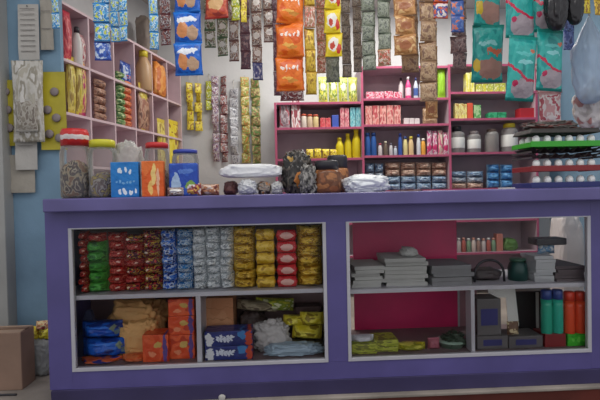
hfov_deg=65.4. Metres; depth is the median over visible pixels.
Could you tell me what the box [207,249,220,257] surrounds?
packet
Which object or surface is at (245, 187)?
bag
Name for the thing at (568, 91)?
wall
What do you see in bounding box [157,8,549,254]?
wall
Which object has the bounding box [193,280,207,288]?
packet
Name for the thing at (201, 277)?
packet
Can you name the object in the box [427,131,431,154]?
pouch
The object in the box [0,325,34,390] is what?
cardboard box
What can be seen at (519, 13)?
chain
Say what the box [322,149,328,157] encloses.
pack
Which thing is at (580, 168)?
egg tray
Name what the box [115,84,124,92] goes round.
packet
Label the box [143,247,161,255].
packet
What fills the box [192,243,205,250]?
packet
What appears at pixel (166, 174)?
sweets
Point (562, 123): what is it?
cloth
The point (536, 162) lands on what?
egg
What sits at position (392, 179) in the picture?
packet
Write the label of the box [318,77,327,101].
pouch
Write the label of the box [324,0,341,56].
chain
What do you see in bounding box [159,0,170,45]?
chain
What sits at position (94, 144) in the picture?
jar
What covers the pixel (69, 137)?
jar
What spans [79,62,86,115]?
packet
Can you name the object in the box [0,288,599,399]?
floor
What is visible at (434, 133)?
pouch
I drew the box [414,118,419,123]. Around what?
tub
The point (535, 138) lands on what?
egg
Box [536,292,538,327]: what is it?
strip
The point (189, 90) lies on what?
strip
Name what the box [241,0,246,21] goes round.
strip
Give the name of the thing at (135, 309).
paper bag
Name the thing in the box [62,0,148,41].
wall
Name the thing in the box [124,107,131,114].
packet
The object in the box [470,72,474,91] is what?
box
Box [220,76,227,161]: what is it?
strip
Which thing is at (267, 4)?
chain
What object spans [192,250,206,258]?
packet
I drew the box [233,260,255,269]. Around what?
packet
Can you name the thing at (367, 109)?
carton
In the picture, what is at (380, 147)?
bottle
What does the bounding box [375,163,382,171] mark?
packet
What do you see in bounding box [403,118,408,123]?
tub
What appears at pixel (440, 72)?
box
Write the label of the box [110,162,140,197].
carton
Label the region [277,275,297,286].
packet
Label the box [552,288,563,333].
plastic bottle
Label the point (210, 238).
packet
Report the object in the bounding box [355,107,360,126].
box
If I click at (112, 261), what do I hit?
packet
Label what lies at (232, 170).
bundle
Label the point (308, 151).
pack
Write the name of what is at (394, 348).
packet
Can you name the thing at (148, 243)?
packet
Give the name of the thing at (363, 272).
stack
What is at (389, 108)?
carton
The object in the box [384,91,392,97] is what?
box
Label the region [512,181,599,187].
egg tray
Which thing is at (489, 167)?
pack
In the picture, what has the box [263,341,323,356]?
bag
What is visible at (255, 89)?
strip
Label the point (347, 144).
bottle
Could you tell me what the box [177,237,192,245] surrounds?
packet
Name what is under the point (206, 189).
packet
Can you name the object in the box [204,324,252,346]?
box
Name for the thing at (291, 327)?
bag
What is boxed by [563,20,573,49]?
strip
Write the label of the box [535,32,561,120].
chain
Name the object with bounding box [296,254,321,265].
packet
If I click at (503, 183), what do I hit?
pack
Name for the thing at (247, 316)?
bag
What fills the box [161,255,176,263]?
packet
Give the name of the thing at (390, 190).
packet
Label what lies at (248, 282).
packet
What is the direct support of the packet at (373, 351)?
on the counter
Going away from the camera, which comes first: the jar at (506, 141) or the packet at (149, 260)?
the packet at (149, 260)
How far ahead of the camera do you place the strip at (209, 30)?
2.89 m
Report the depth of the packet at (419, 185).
4.58 m
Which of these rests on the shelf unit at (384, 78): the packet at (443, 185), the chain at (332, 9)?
the packet at (443, 185)
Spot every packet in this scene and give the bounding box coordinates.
[34,326,38,338]
[36,320,47,329]
[38,329,47,338]
[62,9,71,59]
[65,57,75,113]
[75,67,83,114]
[78,231,90,239]
[78,239,87,246]
[78,277,89,284]
[79,34,85,63]
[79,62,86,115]
[79,247,88,254]
[79,262,89,269]
[79,269,89,277]
[80,254,88,261]
[81,284,89,291]
[82,319,122,336]
[82,354,122,363]
[83,336,124,355]
[87,232,106,241]
[87,240,108,251]
[87,251,108,261]
[89,260,109,271]
[89,270,109,281]
[89,281,109,291]
[92,78,105,89]
[93,87,105,97]
[93,95,105,105]
[93,103,105,113]
[93,111,106,120]
[108,231,126,240]
[108,274,126,282]
[109,241,126,249]
[109,249,126,257]
[109,257,126,265]
[109,265,127,274]
[109,282,126,290]
[115,70,124,77]
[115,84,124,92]
[115,91,124,99]
[115,98,124,106]
[116,105,125,112]
[116,112,125,119]
[116,118,125,124]
[119,60,130,82]
[123,93,131,101]
[123,352,142,361]
[124,87,130,94]
[124,100,131,107]
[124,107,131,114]
[124,114,131,121]
[125,120,131,126]
[126,234,143,242]
[126,242,144,250]
[126,250,144,258]
[126,258,144,266]
[126,274,144,282]
[127,265,144,274]
[127,281,144,290]
[137,92,149,130]
[138,82,146,129]
[143,230,161,238]
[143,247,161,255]
[144,239,162,247]
[144,256,161,264]
[144,264,162,272]
[144,272,162,281]
[144,280,162,289]
[157,118,165,169]
[161,229,176,237]
[161,238,176,246]
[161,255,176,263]
[162,246,176,254]
[162,263,177,272]
[163,272,177,280]
[163,280,177,289]
[164,119,178,162]
[167,187,183,195]
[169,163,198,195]
[176,228,192,237]
[176,245,192,254]
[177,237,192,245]
[177,254,192,263]
[177,263,193,271]
[177,271,193,280]
[177,279,193,288]
[187,183,200,195]
[192,227,205,235]
[192,235,206,242]
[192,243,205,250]
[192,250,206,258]
[193,257,206,265]
[193,265,207,273]
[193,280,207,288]
[194,273,207,281]
[200,184,218,195]
[205,226,219,234]
[206,234,219,241]
[206,242,219,249]
[206,257,219,264]
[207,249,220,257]
[207,264,219,272]
[207,272,220,280]
[207,280,221,288]
[219,226,232,234]
[220,234,233,241]
[220,242,233,249]
[220,249,233,257]
[220,257,233,264]
[220,264,233,272]
[221,271,234,280]
[221,279,234,287]
[233,226,254,235]
[233,234,254,243]
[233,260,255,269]
[234,243,254,252]
[234,252,255,261]
[234,268,256,278]
[234,278,255,286]
[237,299,275,311]
[256,297,293,310]
[276,241,296,252]
[283,314,301,325]
[292,324,321,338]
[296,224,321,235]
[296,245,320,255]
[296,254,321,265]
[297,234,321,245]
[297,264,321,275]
[297,274,321,284]
[300,312,323,324]
[351,333,373,341]
[351,340,377,349]
[352,349,376,353]
[365,163,373,171]
[369,332,397,346]
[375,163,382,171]
[376,346,397,351]
[385,162,399,168]
[385,169,399,175]
[387,176,399,182]
[388,183,399,189]
[390,190,422,190]
[398,341,424,349]
[400,162,414,168]
[400,169,415,175]
[401,176,415,182]
[401,183,415,189]
[416,162,430,168]
[416,169,430,175]
[416,176,430,182]
[416,183,430,189]
[422,108,436,123]
[431,162,445,168]
[432,169,445,175]
[432,176,446,182]
[432,182,446,188]
[452,171,465,176]
[452,177,465,182]
[452,183,466,188]
[467,171,482,176]
[467,177,482,182]
[467,182,482,187]
[507,321,518,334]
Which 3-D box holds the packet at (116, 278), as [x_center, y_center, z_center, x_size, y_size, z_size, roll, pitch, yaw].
[-0.956,0.410,2.466,0.098,0.051,0.169,-1,1,1]
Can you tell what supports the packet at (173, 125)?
on the shelf unit at (169, 107)
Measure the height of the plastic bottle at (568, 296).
0.230 m
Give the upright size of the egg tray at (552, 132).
0.025 m
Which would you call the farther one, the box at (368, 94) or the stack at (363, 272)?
the box at (368, 94)
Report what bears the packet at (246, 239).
on the packet at (238, 248)
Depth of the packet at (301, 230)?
2.47 m
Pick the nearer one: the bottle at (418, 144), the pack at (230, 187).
the pack at (230, 187)
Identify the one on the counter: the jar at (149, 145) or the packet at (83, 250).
the jar at (149, 145)
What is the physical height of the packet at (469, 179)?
0.058 m
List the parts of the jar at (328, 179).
lid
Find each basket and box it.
[438,336,462,348]
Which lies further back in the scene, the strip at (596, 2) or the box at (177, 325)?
the strip at (596, 2)
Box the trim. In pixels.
[0,0,16,325]
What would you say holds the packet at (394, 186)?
on the shelf unit at (384, 78)
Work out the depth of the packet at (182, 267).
2.43 m
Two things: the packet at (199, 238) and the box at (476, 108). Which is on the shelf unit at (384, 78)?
the box at (476, 108)
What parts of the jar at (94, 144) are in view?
lid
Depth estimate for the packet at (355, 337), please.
2.50 m
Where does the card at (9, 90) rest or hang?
attached to the wall at (29, 218)
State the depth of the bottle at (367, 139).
4.53 m
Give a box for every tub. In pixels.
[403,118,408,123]
[409,118,413,123]
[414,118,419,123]
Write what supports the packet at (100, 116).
on the shelf unit at (169, 107)
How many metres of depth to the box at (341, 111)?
4.51 m
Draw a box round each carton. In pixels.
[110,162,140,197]
[141,161,165,196]
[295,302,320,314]
[364,106,371,123]
[372,105,378,123]
[379,106,385,123]
[386,105,393,123]
[393,105,400,123]
[515,108,533,117]
[533,328,565,346]
[565,332,584,345]
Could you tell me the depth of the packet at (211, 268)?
2.44 m
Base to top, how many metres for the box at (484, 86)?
0.082 m
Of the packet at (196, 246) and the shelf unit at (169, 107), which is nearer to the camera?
the packet at (196, 246)
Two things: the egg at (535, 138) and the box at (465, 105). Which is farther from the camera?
the box at (465, 105)
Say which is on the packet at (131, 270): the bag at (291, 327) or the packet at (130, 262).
the packet at (130, 262)
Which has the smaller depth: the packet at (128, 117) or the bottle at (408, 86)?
the packet at (128, 117)
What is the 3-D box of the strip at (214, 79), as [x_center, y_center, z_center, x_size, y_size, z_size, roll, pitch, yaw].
[-0.851,-0.816,4.708,0.082,0.868,0.064,-1,1,-3]
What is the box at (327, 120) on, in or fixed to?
on the shelf unit at (384, 78)
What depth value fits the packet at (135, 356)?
2.42 m
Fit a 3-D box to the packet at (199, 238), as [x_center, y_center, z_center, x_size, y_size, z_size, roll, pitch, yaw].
[-0.533,0.206,2.483,0.076,0.047,0.172,-1,1,2]
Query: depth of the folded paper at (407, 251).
2.53 m
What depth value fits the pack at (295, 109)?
4.49 m
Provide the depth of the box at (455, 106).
4.56 m
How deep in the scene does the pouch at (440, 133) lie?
4.57 m
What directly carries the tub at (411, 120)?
on the shelf unit at (384, 78)
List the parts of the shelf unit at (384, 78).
panel, shelf, shelf, shelf, panel, shelf, shelf, shelf, shelf, shelf, panel, shelf, shelf, shelf, shelf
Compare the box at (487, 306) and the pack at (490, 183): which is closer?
the box at (487, 306)
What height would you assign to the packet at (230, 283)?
0.047 m
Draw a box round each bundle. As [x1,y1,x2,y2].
[219,164,281,177]
[292,337,322,345]
[440,329,465,345]
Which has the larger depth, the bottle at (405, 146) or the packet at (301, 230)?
the bottle at (405, 146)
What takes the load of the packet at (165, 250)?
on the packet at (166, 259)
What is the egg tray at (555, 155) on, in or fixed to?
on the egg tray at (580, 168)
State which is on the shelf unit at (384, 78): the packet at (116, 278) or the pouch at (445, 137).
the pouch at (445, 137)
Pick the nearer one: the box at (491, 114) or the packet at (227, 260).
the packet at (227, 260)
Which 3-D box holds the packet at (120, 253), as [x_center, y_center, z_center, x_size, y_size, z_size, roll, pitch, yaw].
[-0.955,0.280,2.463,0.098,0.051,0.157,-1,1,-2]
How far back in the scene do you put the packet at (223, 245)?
2.44 m
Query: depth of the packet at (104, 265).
2.41 m
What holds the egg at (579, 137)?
in the egg tray at (586, 143)
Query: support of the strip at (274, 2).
hanging from the rail
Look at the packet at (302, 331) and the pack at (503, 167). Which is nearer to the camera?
the packet at (302, 331)
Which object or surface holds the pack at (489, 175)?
on the pack at (490, 183)
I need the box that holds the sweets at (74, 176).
[60,160,88,197]
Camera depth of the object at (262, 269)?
2.44 m
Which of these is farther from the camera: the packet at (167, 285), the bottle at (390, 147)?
the bottle at (390, 147)
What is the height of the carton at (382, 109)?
0.185 m
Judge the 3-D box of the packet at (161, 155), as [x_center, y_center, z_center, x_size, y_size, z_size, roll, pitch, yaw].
[-1.269,-0.500,4.274,0.057,0.482,0.141,-1,1,11]
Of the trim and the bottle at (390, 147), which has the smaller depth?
the trim
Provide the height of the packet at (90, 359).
0.022 m
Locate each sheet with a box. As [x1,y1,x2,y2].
[40,0,53,49]
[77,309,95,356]
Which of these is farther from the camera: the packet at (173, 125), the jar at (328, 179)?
the packet at (173, 125)
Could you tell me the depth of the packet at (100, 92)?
3.36 m
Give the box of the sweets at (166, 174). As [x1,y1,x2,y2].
[165,170,168,194]
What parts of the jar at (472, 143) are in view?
lid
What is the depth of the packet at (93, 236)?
2.43 m
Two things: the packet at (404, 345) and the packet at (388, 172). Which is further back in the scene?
the packet at (388, 172)
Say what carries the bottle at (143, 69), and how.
on the shelf unit at (169, 107)
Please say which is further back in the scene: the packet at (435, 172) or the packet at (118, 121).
the packet at (435, 172)
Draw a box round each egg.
[519,138,524,143]
[525,137,531,142]
[532,135,539,140]
[532,160,539,165]
[532,176,539,182]
[543,135,550,140]
[543,159,550,165]
[543,176,550,181]
[554,135,561,140]
[554,159,561,165]
[554,176,561,181]
[565,135,572,140]
[565,159,572,164]
[565,175,572,181]
[576,135,583,140]
[576,159,583,164]
[576,175,583,181]
[587,134,594,139]
[587,159,594,164]
[587,175,594,180]
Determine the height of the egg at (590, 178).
0.052 m
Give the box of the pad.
[18,4,39,59]
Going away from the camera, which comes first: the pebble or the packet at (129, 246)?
the pebble
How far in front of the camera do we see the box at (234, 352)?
2.42 m
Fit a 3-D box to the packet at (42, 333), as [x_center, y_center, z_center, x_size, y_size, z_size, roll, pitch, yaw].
[-1.504,0.787,2.768,0.079,0.076,0.108,-1,1,-3]
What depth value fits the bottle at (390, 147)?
4.54 m
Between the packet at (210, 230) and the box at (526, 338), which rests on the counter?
the box at (526, 338)
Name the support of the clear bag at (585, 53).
hanging from the rail
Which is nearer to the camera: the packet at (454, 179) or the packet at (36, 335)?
the packet at (36, 335)
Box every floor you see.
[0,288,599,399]
[354,389,599,399]
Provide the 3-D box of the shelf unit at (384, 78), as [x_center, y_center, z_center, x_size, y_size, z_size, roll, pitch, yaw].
[1.047,-0.212,4.681,2.576,2.193,0.321,-1,1,-3]
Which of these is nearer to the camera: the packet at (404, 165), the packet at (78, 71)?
the packet at (78, 71)
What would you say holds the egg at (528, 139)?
in the egg tray at (586, 143)
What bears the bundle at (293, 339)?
on the counter
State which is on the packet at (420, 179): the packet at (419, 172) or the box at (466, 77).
the packet at (419, 172)
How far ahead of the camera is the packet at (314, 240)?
2.46 m
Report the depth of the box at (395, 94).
4.53 m
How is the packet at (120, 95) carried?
on the packet at (120, 102)
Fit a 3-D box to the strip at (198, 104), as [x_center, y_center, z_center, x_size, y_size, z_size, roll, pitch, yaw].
[-1.022,-0.982,4.700,0.078,0.576,0.060,-1,1,5]
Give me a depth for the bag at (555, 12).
2.63 m
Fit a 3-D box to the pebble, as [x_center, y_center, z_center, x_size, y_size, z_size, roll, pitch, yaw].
[-0.392,0.992,2.345,0.034,0.030,0.021,-1,1,-3]
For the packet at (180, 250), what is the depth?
2.43 m
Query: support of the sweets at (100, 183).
in the jar at (94, 144)
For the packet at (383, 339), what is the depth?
2.50 m
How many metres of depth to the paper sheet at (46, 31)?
2.85 m
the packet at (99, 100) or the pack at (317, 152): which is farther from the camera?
the pack at (317, 152)
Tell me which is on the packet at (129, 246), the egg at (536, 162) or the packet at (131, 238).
the packet at (131, 238)
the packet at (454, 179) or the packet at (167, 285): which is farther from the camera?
the packet at (454, 179)
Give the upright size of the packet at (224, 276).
0.047 m
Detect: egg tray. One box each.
[512,140,599,149]
[512,147,599,155]
[512,152,599,160]
[512,165,599,172]
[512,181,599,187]
[513,128,599,136]
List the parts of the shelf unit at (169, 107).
shelf, shelf, shelf, shelf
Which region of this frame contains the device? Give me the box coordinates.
[528,236,566,245]
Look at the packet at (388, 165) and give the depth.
4.57 m
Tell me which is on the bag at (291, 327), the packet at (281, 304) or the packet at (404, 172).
the packet at (281, 304)
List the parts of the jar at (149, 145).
lid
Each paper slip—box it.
[10,155,34,192]
[15,142,37,169]
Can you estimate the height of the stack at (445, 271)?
0.105 m
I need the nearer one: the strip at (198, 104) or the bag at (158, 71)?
the bag at (158, 71)
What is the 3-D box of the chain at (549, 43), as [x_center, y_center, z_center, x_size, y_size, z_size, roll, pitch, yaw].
[1.474,-1.096,2.772,0.189,0.902,0.079,-1,1,-3]
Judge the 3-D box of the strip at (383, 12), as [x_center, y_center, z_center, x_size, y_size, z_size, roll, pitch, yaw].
[0.486,-1.152,2.708,0.084,0.745,0.036,-1,1,-3]
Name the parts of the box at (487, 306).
label panel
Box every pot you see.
[301,114,306,126]
[307,114,312,126]
[313,114,318,126]
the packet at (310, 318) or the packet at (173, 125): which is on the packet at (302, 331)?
the packet at (310, 318)
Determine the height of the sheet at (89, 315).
0.248 m
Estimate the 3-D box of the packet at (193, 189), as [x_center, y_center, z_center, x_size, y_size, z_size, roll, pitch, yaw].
[-0.557,-0.055,2.441,0.074,0.067,0.081,-1,1,26]
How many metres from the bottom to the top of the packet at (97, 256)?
0.061 m
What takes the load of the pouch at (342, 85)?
on the shelf unit at (384, 78)
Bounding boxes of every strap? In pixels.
[0,393,16,395]
[473,259,505,281]
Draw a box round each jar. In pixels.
[59,128,90,197]
[88,139,116,197]
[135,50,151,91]
[144,142,169,195]
[172,149,198,164]
[315,160,341,192]
[327,155,348,191]
[451,126,464,152]
[467,131,480,151]
[485,129,498,151]
[500,123,517,151]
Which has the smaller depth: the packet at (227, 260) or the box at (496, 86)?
the packet at (227, 260)
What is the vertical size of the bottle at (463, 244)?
0.143 m
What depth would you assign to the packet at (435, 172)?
4.59 m
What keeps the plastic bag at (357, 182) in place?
on the counter
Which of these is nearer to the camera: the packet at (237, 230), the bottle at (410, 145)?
the packet at (237, 230)
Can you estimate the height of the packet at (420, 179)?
0.069 m
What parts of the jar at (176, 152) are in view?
lid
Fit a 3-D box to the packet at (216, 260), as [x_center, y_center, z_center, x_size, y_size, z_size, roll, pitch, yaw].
[-0.461,0.324,2.488,0.079,0.048,0.180,-1,1,2]
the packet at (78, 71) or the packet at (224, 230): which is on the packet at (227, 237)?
the packet at (224, 230)
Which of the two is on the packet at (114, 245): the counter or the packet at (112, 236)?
the packet at (112, 236)
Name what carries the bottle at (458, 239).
on the shelf unit at (384, 78)
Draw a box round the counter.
[43,187,599,399]
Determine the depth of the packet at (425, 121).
4.56 m
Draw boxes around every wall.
[7,0,66,325]
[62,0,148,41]
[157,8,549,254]
[549,0,599,290]
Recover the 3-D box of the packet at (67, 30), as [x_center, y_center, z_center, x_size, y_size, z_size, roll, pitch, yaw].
[-1.522,-1.068,3.047,0.058,0.327,0.064,0,1,38]
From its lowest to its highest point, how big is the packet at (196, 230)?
0.047 m
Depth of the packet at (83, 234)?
2.41 m
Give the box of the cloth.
[519,120,580,130]
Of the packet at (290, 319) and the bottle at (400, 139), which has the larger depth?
the bottle at (400, 139)
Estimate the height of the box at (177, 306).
0.088 m
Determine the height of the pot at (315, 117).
0.128 m
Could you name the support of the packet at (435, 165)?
on the packet at (435, 172)
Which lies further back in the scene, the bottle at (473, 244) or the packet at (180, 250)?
the bottle at (473, 244)
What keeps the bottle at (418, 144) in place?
on the shelf unit at (384, 78)
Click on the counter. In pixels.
(425, 220)
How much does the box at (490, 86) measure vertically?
0.082 m
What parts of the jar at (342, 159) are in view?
lid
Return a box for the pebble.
[219,394,224,399]
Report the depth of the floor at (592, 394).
2.42 m
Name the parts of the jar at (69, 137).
lid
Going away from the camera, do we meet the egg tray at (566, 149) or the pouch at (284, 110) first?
the egg tray at (566, 149)
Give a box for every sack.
[34,338,49,375]
[550,217,584,290]
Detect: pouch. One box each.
[279,105,289,127]
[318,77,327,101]
[328,82,337,101]
[338,77,347,101]
[348,77,356,101]
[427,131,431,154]
[428,337,438,348]
[432,131,436,153]
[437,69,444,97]
[438,130,442,153]
[443,132,447,153]
[537,245,554,253]
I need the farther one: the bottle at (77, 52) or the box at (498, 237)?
the box at (498, 237)
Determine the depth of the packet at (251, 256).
2.44 m
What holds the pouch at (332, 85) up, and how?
on the shelf unit at (384, 78)
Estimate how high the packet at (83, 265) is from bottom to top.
0.046 m
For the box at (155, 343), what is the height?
0.141 m
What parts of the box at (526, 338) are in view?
label panel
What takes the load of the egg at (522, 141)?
in the egg tray at (586, 143)
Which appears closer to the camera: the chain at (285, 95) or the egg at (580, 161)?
the egg at (580, 161)
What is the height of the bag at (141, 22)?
0.359 m
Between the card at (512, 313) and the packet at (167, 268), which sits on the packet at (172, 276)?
the packet at (167, 268)
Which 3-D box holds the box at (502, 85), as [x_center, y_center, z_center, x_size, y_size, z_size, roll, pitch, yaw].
[1.989,-1.104,4.619,0.055,0.088,0.080,-1,1,-1]
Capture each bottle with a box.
[72,26,82,64]
[336,137,343,154]
[344,133,351,157]
[352,129,360,157]
[365,133,370,155]
[371,132,376,154]
[378,143,381,154]
[384,141,387,154]
[389,143,392,154]
[398,78,403,97]
[398,133,401,154]
[403,136,407,154]
[405,77,410,97]
[408,136,413,154]
[413,78,417,97]
[416,134,420,154]
[421,138,425,154]
[457,238,460,251]
[461,237,465,251]
[466,238,470,251]
[471,238,475,251]
[476,238,480,251]
[481,238,485,251]
[486,238,490,251]
[491,238,495,250]
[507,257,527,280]
[540,288,552,333]
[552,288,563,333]
[563,290,574,333]
[574,290,584,333]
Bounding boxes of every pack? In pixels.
[223,181,237,194]
[257,181,270,193]
[271,181,282,193]
[291,101,300,126]
[306,149,313,157]
[314,149,321,157]
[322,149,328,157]
[330,149,336,154]
[486,164,498,171]
[486,172,498,179]
[486,180,498,187]
[499,164,512,171]
[499,172,512,179]
[499,180,512,187]
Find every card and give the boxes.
[6,80,14,145]
[41,72,67,149]
[488,289,518,325]
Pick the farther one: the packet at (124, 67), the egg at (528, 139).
the packet at (124, 67)
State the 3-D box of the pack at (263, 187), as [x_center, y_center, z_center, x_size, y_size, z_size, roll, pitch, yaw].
[-0.197,-0.070,2.584,0.081,0.074,0.124,-1,1,4]
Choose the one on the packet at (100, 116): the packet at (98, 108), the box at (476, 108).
the packet at (98, 108)
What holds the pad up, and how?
attached to the wall at (29, 218)
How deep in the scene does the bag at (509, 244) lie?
4.62 m
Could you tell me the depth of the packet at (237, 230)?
2.45 m
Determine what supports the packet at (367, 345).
on the packet at (373, 351)
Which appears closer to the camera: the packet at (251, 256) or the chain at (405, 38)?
the packet at (251, 256)
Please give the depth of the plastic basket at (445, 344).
2.51 m
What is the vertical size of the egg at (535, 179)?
0.052 m
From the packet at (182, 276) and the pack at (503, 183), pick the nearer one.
the packet at (182, 276)
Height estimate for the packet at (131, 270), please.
0.049 m
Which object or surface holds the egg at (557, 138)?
in the egg tray at (586, 143)
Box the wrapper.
[11,60,44,141]
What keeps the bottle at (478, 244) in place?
on the shelf unit at (384, 78)
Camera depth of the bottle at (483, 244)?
4.61 m
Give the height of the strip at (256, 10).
0.812 m
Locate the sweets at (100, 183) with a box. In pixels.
[90,172,110,196]
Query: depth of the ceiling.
4.67 m
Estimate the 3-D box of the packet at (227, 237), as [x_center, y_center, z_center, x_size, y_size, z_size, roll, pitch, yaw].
[-0.389,0.202,2.483,0.077,0.047,0.177,-1,1,1]
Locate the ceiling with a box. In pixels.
[142,0,505,8]
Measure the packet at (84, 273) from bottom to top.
0.046 m
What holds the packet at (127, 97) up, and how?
on the packet at (128, 104)
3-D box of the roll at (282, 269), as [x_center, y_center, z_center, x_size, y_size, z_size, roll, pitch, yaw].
[-0.069,0.368,2.467,0.110,0.060,0.060,-1,1,-3]
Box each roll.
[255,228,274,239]
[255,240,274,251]
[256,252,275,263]
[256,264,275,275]
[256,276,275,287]
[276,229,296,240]
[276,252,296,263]
[277,264,296,275]
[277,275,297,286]
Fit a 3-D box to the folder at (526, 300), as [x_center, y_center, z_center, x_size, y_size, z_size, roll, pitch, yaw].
[1.322,0.659,2.709,0.160,0.260,0.030,-1,1,-3]
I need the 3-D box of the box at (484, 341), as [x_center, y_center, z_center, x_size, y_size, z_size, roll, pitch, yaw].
[1.026,0.761,2.565,0.169,0.072,0.142,-1,1,-3]
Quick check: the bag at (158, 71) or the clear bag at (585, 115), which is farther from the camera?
the bag at (158, 71)
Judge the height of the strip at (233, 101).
0.861 m
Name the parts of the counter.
panel, glass pane, panel, rail, board, rail, panel, panel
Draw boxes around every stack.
[350,259,383,287]
[375,252,427,285]
[425,258,473,285]
[520,252,555,281]
[553,259,584,281]
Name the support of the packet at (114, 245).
on the packet at (120, 253)
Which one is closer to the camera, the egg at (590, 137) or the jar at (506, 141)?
the egg at (590, 137)
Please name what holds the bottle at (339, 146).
on the shelf unit at (384, 78)
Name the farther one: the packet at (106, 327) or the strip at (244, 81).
the strip at (244, 81)
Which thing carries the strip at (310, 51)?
hanging from the rail
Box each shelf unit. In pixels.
[62,1,182,188]
[274,64,538,269]
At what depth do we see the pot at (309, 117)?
4.50 m
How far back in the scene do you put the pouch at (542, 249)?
2.58 m
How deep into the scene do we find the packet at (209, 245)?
2.44 m
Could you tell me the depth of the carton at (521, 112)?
4.60 m
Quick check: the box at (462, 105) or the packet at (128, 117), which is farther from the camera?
the box at (462, 105)
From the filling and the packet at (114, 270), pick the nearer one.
the packet at (114, 270)
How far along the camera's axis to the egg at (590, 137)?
2.50 m
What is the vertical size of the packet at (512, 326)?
0.076 m
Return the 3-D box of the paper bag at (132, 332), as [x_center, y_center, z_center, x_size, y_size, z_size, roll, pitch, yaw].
[-0.866,0.740,2.528,0.250,0.195,0.120,-1,1,-3]
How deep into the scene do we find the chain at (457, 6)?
2.74 m
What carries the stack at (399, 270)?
on the counter
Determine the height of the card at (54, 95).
0.476 m
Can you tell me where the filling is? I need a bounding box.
[485,136,497,151]
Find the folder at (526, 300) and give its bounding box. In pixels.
[515,290,540,329]
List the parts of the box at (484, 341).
label panel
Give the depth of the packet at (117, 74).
3.61 m
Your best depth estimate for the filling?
4.61 m
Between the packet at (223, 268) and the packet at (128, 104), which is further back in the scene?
the packet at (128, 104)
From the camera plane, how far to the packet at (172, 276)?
2.43 m
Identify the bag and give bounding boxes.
[107,298,167,327]
[112,139,144,196]
[119,317,159,354]
[135,15,157,53]
[152,61,165,97]
[238,179,258,194]
[238,310,267,340]
[253,318,291,351]
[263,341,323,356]
[281,150,312,193]
[282,319,323,337]
[298,163,316,192]
[341,174,390,191]
[471,266,501,279]
[503,237,517,250]
[543,0,568,31]
[567,0,584,24]
[570,14,599,103]
[571,95,599,128]
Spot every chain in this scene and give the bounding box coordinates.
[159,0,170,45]
[173,0,202,75]
[205,0,228,19]
[263,0,272,42]
[275,0,304,91]
[279,23,303,100]
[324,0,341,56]
[325,33,339,82]
[393,0,416,55]
[450,0,463,31]
[471,0,503,82]
[505,0,537,101]
[533,0,563,91]
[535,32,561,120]
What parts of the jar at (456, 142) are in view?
lid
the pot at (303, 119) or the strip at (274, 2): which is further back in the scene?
the pot at (303, 119)
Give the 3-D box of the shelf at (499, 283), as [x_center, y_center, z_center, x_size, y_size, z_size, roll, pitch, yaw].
[1.281,0.450,2.697,2.167,0.022,0.452,-1,1,-3]
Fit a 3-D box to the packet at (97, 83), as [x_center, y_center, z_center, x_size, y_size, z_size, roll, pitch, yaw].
[-1.458,-0.842,3.393,0.096,0.061,0.099,-2,1,-32]
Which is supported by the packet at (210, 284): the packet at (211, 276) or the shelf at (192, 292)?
the packet at (211, 276)
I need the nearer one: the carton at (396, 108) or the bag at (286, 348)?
the bag at (286, 348)
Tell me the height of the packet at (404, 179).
0.070 m
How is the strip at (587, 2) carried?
hanging from the rail
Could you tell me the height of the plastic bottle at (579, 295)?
0.228 m
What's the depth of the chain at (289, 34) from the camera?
2.65 m
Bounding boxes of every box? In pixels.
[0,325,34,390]
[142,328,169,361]
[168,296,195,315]
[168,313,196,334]
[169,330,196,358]
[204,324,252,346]
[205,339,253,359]
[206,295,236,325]
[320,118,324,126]
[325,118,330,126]
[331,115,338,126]
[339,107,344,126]
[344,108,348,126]
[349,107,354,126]
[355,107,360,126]
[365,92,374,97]
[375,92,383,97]
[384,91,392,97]
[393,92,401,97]
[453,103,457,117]
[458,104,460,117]
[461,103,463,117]
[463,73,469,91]
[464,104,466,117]
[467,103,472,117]
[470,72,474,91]
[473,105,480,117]
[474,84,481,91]
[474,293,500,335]
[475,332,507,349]
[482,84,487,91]
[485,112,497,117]
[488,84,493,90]
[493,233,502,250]
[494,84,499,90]
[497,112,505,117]
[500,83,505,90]
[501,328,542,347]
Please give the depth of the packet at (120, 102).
3.62 m
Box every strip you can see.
[51,0,59,28]
[92,0,111,60]
[109,0,119,41]
[119,0,127,41]
[148,0,158,49]
[186,81,193,129]
[194,83,202,130]
[204,0,215,47]
[205,74,211,109]
[211,76,219,161]
[217,18,227,56]
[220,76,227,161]
[228,0,238,61]
[229,80,239,163]
[231,0,239,20]
[239,0,250,68]
[240,76,250,162]
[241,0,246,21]
[250,78,260,163]
[251,0,262,79]
[272,0,280,95]
[304,0,316,94]
[316,0,325,73]
[341,0,351,77]
[352,0,361,71]
[361,0,375,70]
[377,0,391,65]
[401,0,418,72]
[419,0,437,101]
[425,19,437,118]
[433,0,447,18]
[450,0,466,69]
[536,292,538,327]
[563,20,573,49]
[584,0,590,13]
[594,0,599,14]
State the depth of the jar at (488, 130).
4.65 m
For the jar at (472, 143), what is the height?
0.216 m
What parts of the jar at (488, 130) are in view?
lid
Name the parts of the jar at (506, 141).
lid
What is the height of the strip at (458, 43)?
0.749 m
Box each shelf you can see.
[75,273,322,299]
[350,268,584,293]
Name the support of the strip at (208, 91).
hanging from the wall at (213, 65)
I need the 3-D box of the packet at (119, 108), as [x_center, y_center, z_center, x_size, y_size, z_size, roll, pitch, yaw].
[-1.407,-0.711,3.650,0.082,0.054,0.084,-2,1,-27]
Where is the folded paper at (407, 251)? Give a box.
[398,246,418,256]
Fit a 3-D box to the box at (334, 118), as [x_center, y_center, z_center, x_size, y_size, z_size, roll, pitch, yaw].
[0.340,-0.761,4.538,0.063,0.119,0.060,-1,1,-3]

